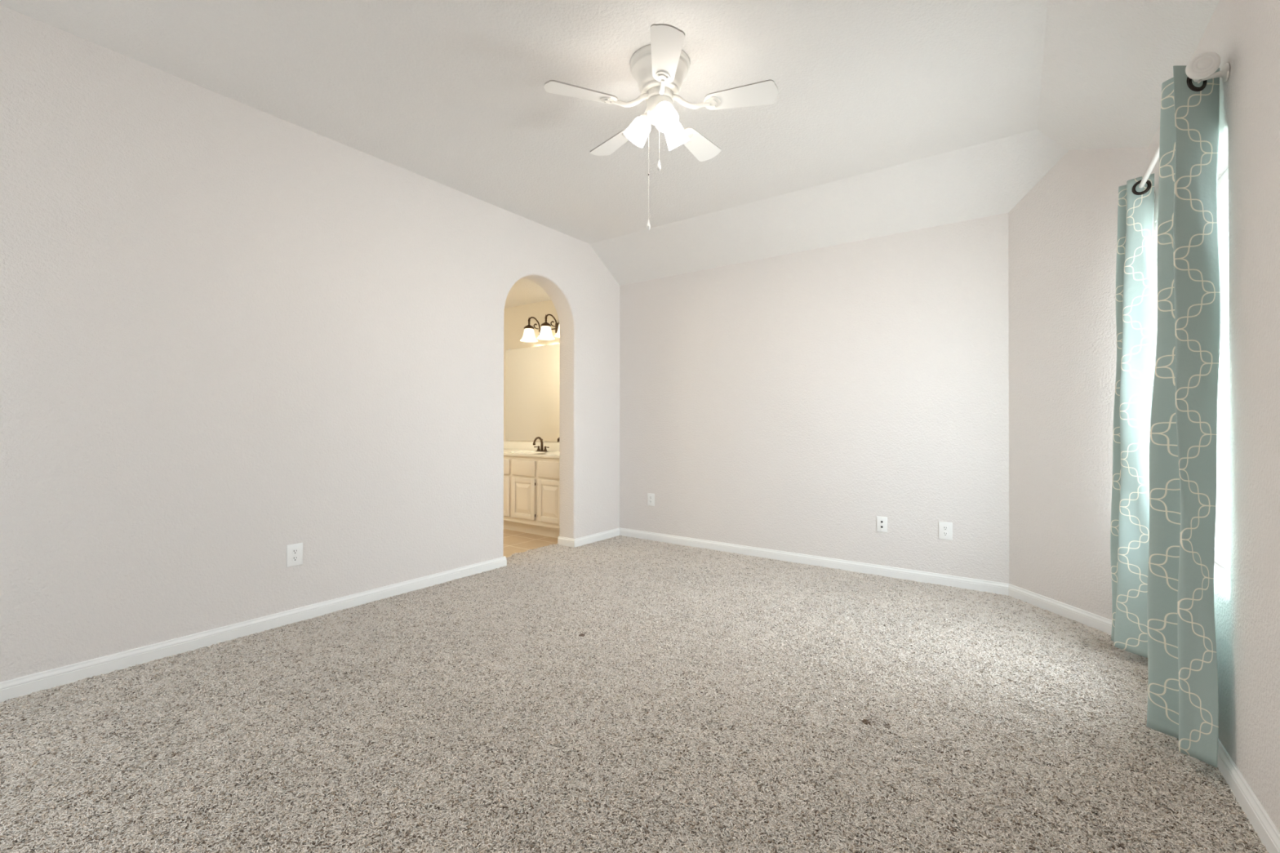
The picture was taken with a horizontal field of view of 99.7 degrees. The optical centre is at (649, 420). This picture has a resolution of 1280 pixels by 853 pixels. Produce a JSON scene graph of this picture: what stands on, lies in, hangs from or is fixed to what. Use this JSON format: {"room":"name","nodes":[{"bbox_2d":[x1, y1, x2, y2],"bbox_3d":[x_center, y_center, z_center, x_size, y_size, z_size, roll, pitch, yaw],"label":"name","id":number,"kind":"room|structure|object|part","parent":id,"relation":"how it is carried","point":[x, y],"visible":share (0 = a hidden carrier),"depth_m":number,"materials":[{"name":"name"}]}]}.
{"room":"empty bedroom","nodes":[
{"label":"empty bedroom","id":0,"kind":"room"},
{"bbox_2d":[0,4,619,682],"bbox_3d":[-2.061,-0.258,3.059,0.200,2.786,5.793,0,0,35],"label":"wall","id":1,"kind":"structure","parent":0,"point":[233,334],"depth_m":2.75,"materials":[{"name":"white paint"}]},
{"bbox_2d":[0,555,506,702],"bbox_3d":[-2.462,1.083,2.474,0.208,0.081,4.368,0,0,35],"label":"baseboard","id":2,"kind":"structure","parent":1,"relation":"attached to","point":[25,685],"depth_m":2.70,"materials":[{"name":"white paint"}]},
{"bbox_2d":[286,542,302,567],"bbox_3d":[-1.972,0.746,2.999,0.009,0.122,0.081,0,0,35],"label":"wall outlet","id":3,"kind":"object","parent":1,"relation":"attached to","point":[294,552],"visible":1,"depth_m":3.00,"materials":[{"name":"white plastic"}]},
{"bbox_2d":[292,555,297,561],"bbox_3d":[-1.970,0.766,2.997,0.003,0.033,0.029,0,0,35],"label":"receptacle","id":4,"kind":"object","parent":3,"relation":"attached to","point":[295,557],"depth_m":3.00,"materials":[{"name":"white plastic"}]},
{"bbox_2d":[292,548,297,554],"bbox_3d":[-1.970,0.727,2.997,0.003,0.033,0.029,0,0,35],"label":"receptacle","id":5,"kind":"object","parent":3,"relation":"attached to","point":[295,551],"depth_m":3.00,"materials":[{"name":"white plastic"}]},
{"bbox_2d":[557,528,619,547],"bbox_3d":[-0.570,1.101,5.133,0.208,0.081,0.644,0,0,35],"label":"baseboard","id":6,"kind":"structure","parent":1,"relation":"attached to","point":[565,541],"depth_m":4.96,"materials":[{"name":"white paint"}]},
{"bbox_2d":[504,278,551,308],"bbox_3d":[-2.435,-1.373,5.080,2.748,0.050,3.040,0,0,35],"label":"ceiling","id":7,"kind":"structure","parent":0,"point":[524,291],"depth_m":5.74,"materials":[{"name":"white paint"}]},
{"bbox_2d":[503,528,557,557],"bbox_3d":[-2.408,1.141,5.044,2.823,0.001,3.040,0,0,35],"label":"floor","id":8,"kind":"structure","parent":0,"point":[514,541],"depth_m":5.09,"materials":[{"name":"beige tile"}]},
{"bbox_2d":[503,456,559,537],"bbox_3d":[-1.382,0.757,5.828,1.906,0.779,0.572,0,0,35],"label":"vanity cabinet","id":9,"kind":"object","parent":8,"relation":"on","point":[531,484],"visible":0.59,"depth_m":5.35,"materials":[{"name":"white paint"}]},
{"bbox_3d":[-1.578,0.476,5.636,0.335,0.156,0.020,0,0,35],"label":"drawer","id":10,"kind":"part","parent":9,"relation":"part of","materials":[{"name":"white paint"}]},
{"bbox_3d":[-1.579,0.780,5.632,0.335,0.411,0.024,0,0,35],"label":"door","id":11,"kind":"part","parent":9,"relation":"part of","materials":[{"name":"white paint"}]},
{"bbox_3d":[-1.267,0.475,5.415,0.335,0.156,0.020,0,0,35],"label":"drawer","id":12,"kind":"part","parent":9,"relation":"part of","materials":[{"name":"white paint"}]},
{"bbox_3d":[-1.269,0.779,5.411,0.335,0.411,0.024,0,0,35],"label":"door","id":13,"kind":"part","parent":9,"relation":"part of","materials":[{"name":"white paint"}]},
{"bbox_2d":[503,441,559,458],"bbox_3d":[-1.385,0.356,5.831,1.911,0.225,0.576,0,0,35],"label":"countertop","id":14,"kind":"structure","parent":9,"relation":"on","point":[521,449],"depth_m":5.94,"materials":[{"name":"white stone"}]},
{"bbox_2d":[533,436,549,451],"bbox_3d":[-1.185,0.255,5.872,0.172,0.162,0.172,0,0,-11],"label":"faucet","id":15,"kind":"object","parent":14,"relation":"on","point":[541,449],"visible":0.98,"depth_m":5.86,"materials":[{"name":"brown metal"}]},
{"bbox_3d":[-1.207,0.255,5.836,0.040,0.162,0.146,0,0,35],"label":"spout","id":16,"kind":"part","parent":15,"relation":"part of","materials":[{"name":"brown metal"}]},
{"bbox_3d":[-0.956,0.474,5.194,0.335,0.156,0.020,0,0,35],"label":"drawer","id":17,"kind":"part","parent":9,"relation":"part of","materials":[{"name":"white paint"}]},
{"bbox_3d":[-0.958,0.778,5.190,0.335,0.411,0.024,0,0,35],"label":"door","id":18,"kind":"part","parent":9,"relation":"part of","materials":[{"name":"white paint"}]},
{"bbox_2d":[503,299,559,443],"bbox_3d":[-1.567,-0.112,6.381,2.848,2.555,0.100,0,0,35],"label":"wall","id":19,"kind":"structure","parent":0,"point":[515,318],"depth_m":6.25,"materials":[{"name":"beige paint"}]},
{"bbox_2d":[505,343,559,442],"bbox_3d":[-1.087,-0.304,5.973,1.555,1.091,0.011,0,0,35],"label":"mirror","id":20,"kind":"object","parent":19,"relation":"attached to","point":[532,374],"visible":0.62,"depth_m":6.14,"materials":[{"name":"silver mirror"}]},
{"bbox_2d":[520,314,559,342],"bbox_3d":[-1.003,-1.020,5.778,0.997,0.270,0.238,0,0,35],"label":"vanity light","id":21,"kind":"object","parent":19,"relation":"attached to","point":[545,332],"visible":0.59,"depth_m":5.90,"materials":[{"name":"white glass"}]},
{"bbox_3d":[-1.342,-0.951,5.993,0.196,0.134,0.196,0,0,35],"label":"lamp shade","id":22,"kind":"part","parent":21,"relation":"part of","materials":[{"name":"white glass"}]},
{"bbox_3d":[-1.285,-1.052,6.016,0.146,0.204,0.042,0,0,-29],"label":"arm","id":23,"kind":"part","parent":21,"relation":"part of","materials":[{"name":"brown metal"}]},
{"bbox_3d":[-1.124,-0.952,5.838,0.196,0.134,0.196,0,0,35],"label":"lamp shade","id":24,"kind":"part","parent":21,"relation":"part of","materials":[{"name":"white glass"}]},
{"bbox_3d":[-1.067,-1.053,5.861,0.146,0.204,0.042,0,0,-29],"label":"arm","id":25,"kind":"part","parent":21,"relation":"part of","materials":[{"name":"brown metal"}]},
{"bbox_3d":[-0.906,-0.953,5.683,0.196,0.134,0.196,0,0,35],"label":"lamp shade","id":26,"kind":"part","parent":21,"relation":"part of","materials":[{"name":"white glass"}]},
{"bbox_2d":[0,0,1219,285],"bbox_3d":[-0.370,-1.509,1.865,3.945,0.295,5.793,0,0,35],"label":"ceiling","id":27,"kind":"structure","parent":0,"point":[886,117],"depth_m":2.68,"materials":[{"name":"white paint"}]},
{"bbox_2d":[543,23,777,230],"bbox_3d":[0.065,-1.258,2.532,1.021,0.786,0.991,0,0,35],"label":"ceiling fan","id":28,"kind":"object","parent":27,"relation":"hanging from","point":[660,68],"visible":1,"depth_m":2.42,"materials":[{"name":"white metal"}]},
{"bbox_3d":[-0.297,-1.440,2.363,0.327,0.033,0.130,0,0,-16],"label":"blade","id":29,"kind":"part","parent":28,"relation":"part of","materials":[{"name":"white wood"}]},
{"bbox_3d":[-0.190,-1.437,2.784,0.130,0.033,0.327,0,0,-34],"label":"blade","id":30,"kind":"part","parent":28,"relation":"part of","materials":[{"name":"white wood"}]},
{"bbox_3d":[-0.061,-1.352,2.529,0.128,0.130,0.110,0,0,35],"label":"lamp shade","id":31,"kind":"part","parent":28,"relation":"part of","materials":[{"name":"white glass"}]},
{"bbox_3d":[-0.006,-1.164,2.459,0.003,0.505,0.003,0,0,35],"label":"pull chain","id":32,"kind":"part","parent":28,"relation":"part of","materials":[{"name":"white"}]},
{"bbox_3d":[0.042,-1.264,2.447,0.003,0.175,0.003,0,0,35],"label":"pull chain","id":33,"kind":"part","parent":28,"relation":"part of","materials":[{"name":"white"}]},
{"bbox_3d":[0.068,-1.366,2.401,0.054,0.068,0.052,0,0,35],"label":"bulb","id":34,"kind":"part","parent":28,"relation":"part of","materials":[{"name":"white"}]},
{"bbox_3d":[0.070,-1.353,2.389,0.123,0.130,0.121,0,0,35],"label":"lamp shade","id":35,"kind":"part","parent":28,"relation":"part of","materials":[{"name":"white glass"}]},
{"bbox_3d":[0.071,-1.441,2.131,0.130,0.033,0.327,0,0,2],"label":"blade","id":36,"kind":"part","parent":28,"relation":"part of","materials":[{"name":"white wood"}]},
{"bbox_3d":[0.131,-1.352,2.571,0.108,0.130,0.128,0,0,35],"label":"lamp shade","id":37,"kind":"part","parent":28,"relation":"part of","materials":[{"name":"white glass"}]},
{"bbox_3d":[0.248,-1.437,2.809,0.130,0.033,0.328,0,0,35],"label":"blade","id":38,"kind":"part","parent":28,"relation":"part of","materials":[{"name":"white wood"}]},
{"bbox_3d":[0.400,-1.439,2.390,0.327,0.033,0.130,0,0,11],"label":"blade","id":39,"kind":"part","parent":28,"relation":"part of","materials":[{"name":"white wood"}]},
{"bbox_2d":[0,535,1268,852],"bbox_3d":[-0.449,1.123,1.903,4.130,0.001,5.793,0,0,35],"label":"floor","id":40,"kind":"structure","parent":0,"point":[619,694],"depth_m":1.93,"materials":[{"name":"beige carpet"}]},
{"bbox_2d":[619,213,1008,583],"bbox_3d":[0.936,-0.148,4.493,3.421,2.592,0.020,0,0,35],"label":"wall","id":41,"kind":"structure","parent":0,"point":[793,402],"depth_m":4.15,"materials":[{"name":"white paint"}]},
{"bbox_2d":[647,493,654,506],"bbox_3d":[0.011,0.751,5.128,0.080,0.118,0.009,0,0,35],"label":"wall outlet","id":42,"kind":"object","parent":41,"relation":"attached to","point":[651,497],"visible":1,"depth_m":5.12,"materials":[{"name":"white plastic"}]},
{"bbox_2d":[618,527,1008,595],"bbox_3d":[1.007,1.099,4.414,3.221,0.081,0.013,0,0,35],"label":"baseboard","id":43,"kind":"structure","parent":41,"relation":"attached to","point":[998,588],"depth_m":4.12,"materials":[{"name":"white paint"}]},
{"bbox_2d":[876,515,887,532],"bbox_3d":[1.690,0.756,3.931,0.073,0.112,0.012,0,0,35],"label":"wall plate","id":44,"kind":"object","parent":41,"relation":"attached to","point":[882,522],"visible":1,"depth_m":3.93,"materials":[{"name":"white plastic"}]},
{"bbox_2d":[938,521,952,540],"bbox_3d":[2.025,0.756,3.695,0.083,0.120,0.009,0,0,35],"label":"wall outlet","id":45,"kind":"object","parent":41,"relation":"attached to","point":[945,529],"visible":1,"depth_m":3.69,"materials":[{"name":"white plastic"}]},
{"bbox_2d":[942,531,947,536],"bbox_3d":[2.023,0.775,3.693,0.029,0.033,0.003,0,0,35],"label":"receptacle","id":46,"kind":"object","parent":45,"relation":"attached to","point":[944,533],"depth_m":3.69,"materials":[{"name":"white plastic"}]},
{"bbox_2d":[942,525,947,530],"bbox_3d":[2.023,0.736,3.693,0.029,0.033,0.003,0,0,35],"label":"receptacle","id":47,"kind":"object","parent":45,"relation":"attached to","point":[944,527],"depth_m":3.69,"materials":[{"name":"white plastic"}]},
{"bbox_2d":[1008,146,1148,620],"bbox_3d":[2.394,-0.202,3.078,0.001,2.687,0.844,0,0,-10],"label":"wall","id":48,"kind":"structure","parent":0,"point":[1063,233],"depth_m":3.10,"materials":[{"name":"white paint"}]},
{"bbox_2d":[1008,583,1111,635],"bbox_3d":[2.386,1.093,3.069,0.013,0.081,0.844,0,0,-10],"label":"baseboard","id":49,"kind":"structure","parent":48,"relation":"attached to","point":[1088,619],"depth_m":3.10,"materials":[{"name":"white paint"}]},
{"bbox_2d":[1148,0,1279,832],"bbox_3d":[1.075,-0.122,0.461,0.160,2.492,5.202,0,0,34],"label":"wall","id":50,"kind":"structure","parent":0,"point":[1245,34],"depth_m":1.52,"materials":[{"name":"white paint"}]},
{"bbox_2d":[1138,52,1230,199],"bbox_3d":[2.043,-1.073,2.142,0.110,0.098,1.229,0,0,34],"label":"curtain rod","id":51,"kind":"object","parent":50,"relation":"attached to","point":[1203,66],"visible":0.56,"depth_m":1.66,"materials":[{"name":"white"}]},
{"bbox_2d":[1110,173,1155,657],"bbox_3d":[2.273,-0.020,2.554,0.147,2.175,0.269,0,0,35],"label":"curtain","id":52,"kind":"object","parent":51,"relation":"hanging from","point":[1135,321],"visible":0.94,"depth_m":2.48,"materials":[{"name":"teal fabric"}]},
{"bbox_2d":[1146,65,1220,768],"bbox_3d":[1.798,-0.032,1.849,0.157,2.190,0.403,0,0,23],"label":"curtain","id":53,"kind":"object","parent":51,"relation":"hanging from","point":[1183,689],"visible":1,"depth_m":1.72,"materials":[{"name":"teal fabric"}]},
{"bbox_2d":[1213,168,1230,572],"bbox_3d":[2.216,-0.183,2.083,0.055,1.461,1.096,0,0,34],"label":"window","id":54,"kind":"structure","parent":50,"relation":"in","point":[1222,554],"depth_m":2.05,"materials":[{"name":"white glass"}]},
{"bbox_2d":[1217,738,1279,852],"bbox_3d":[1.006,1.076,0.508,0.013,0.081,5.188,0,0,34],"label":"baseboard","id":55,"kind":"structure","parent":50,"relation":"attached to","point":[1268,834],"depth_m":1.51,"materials":[{"name":"white paint"}]}
]}

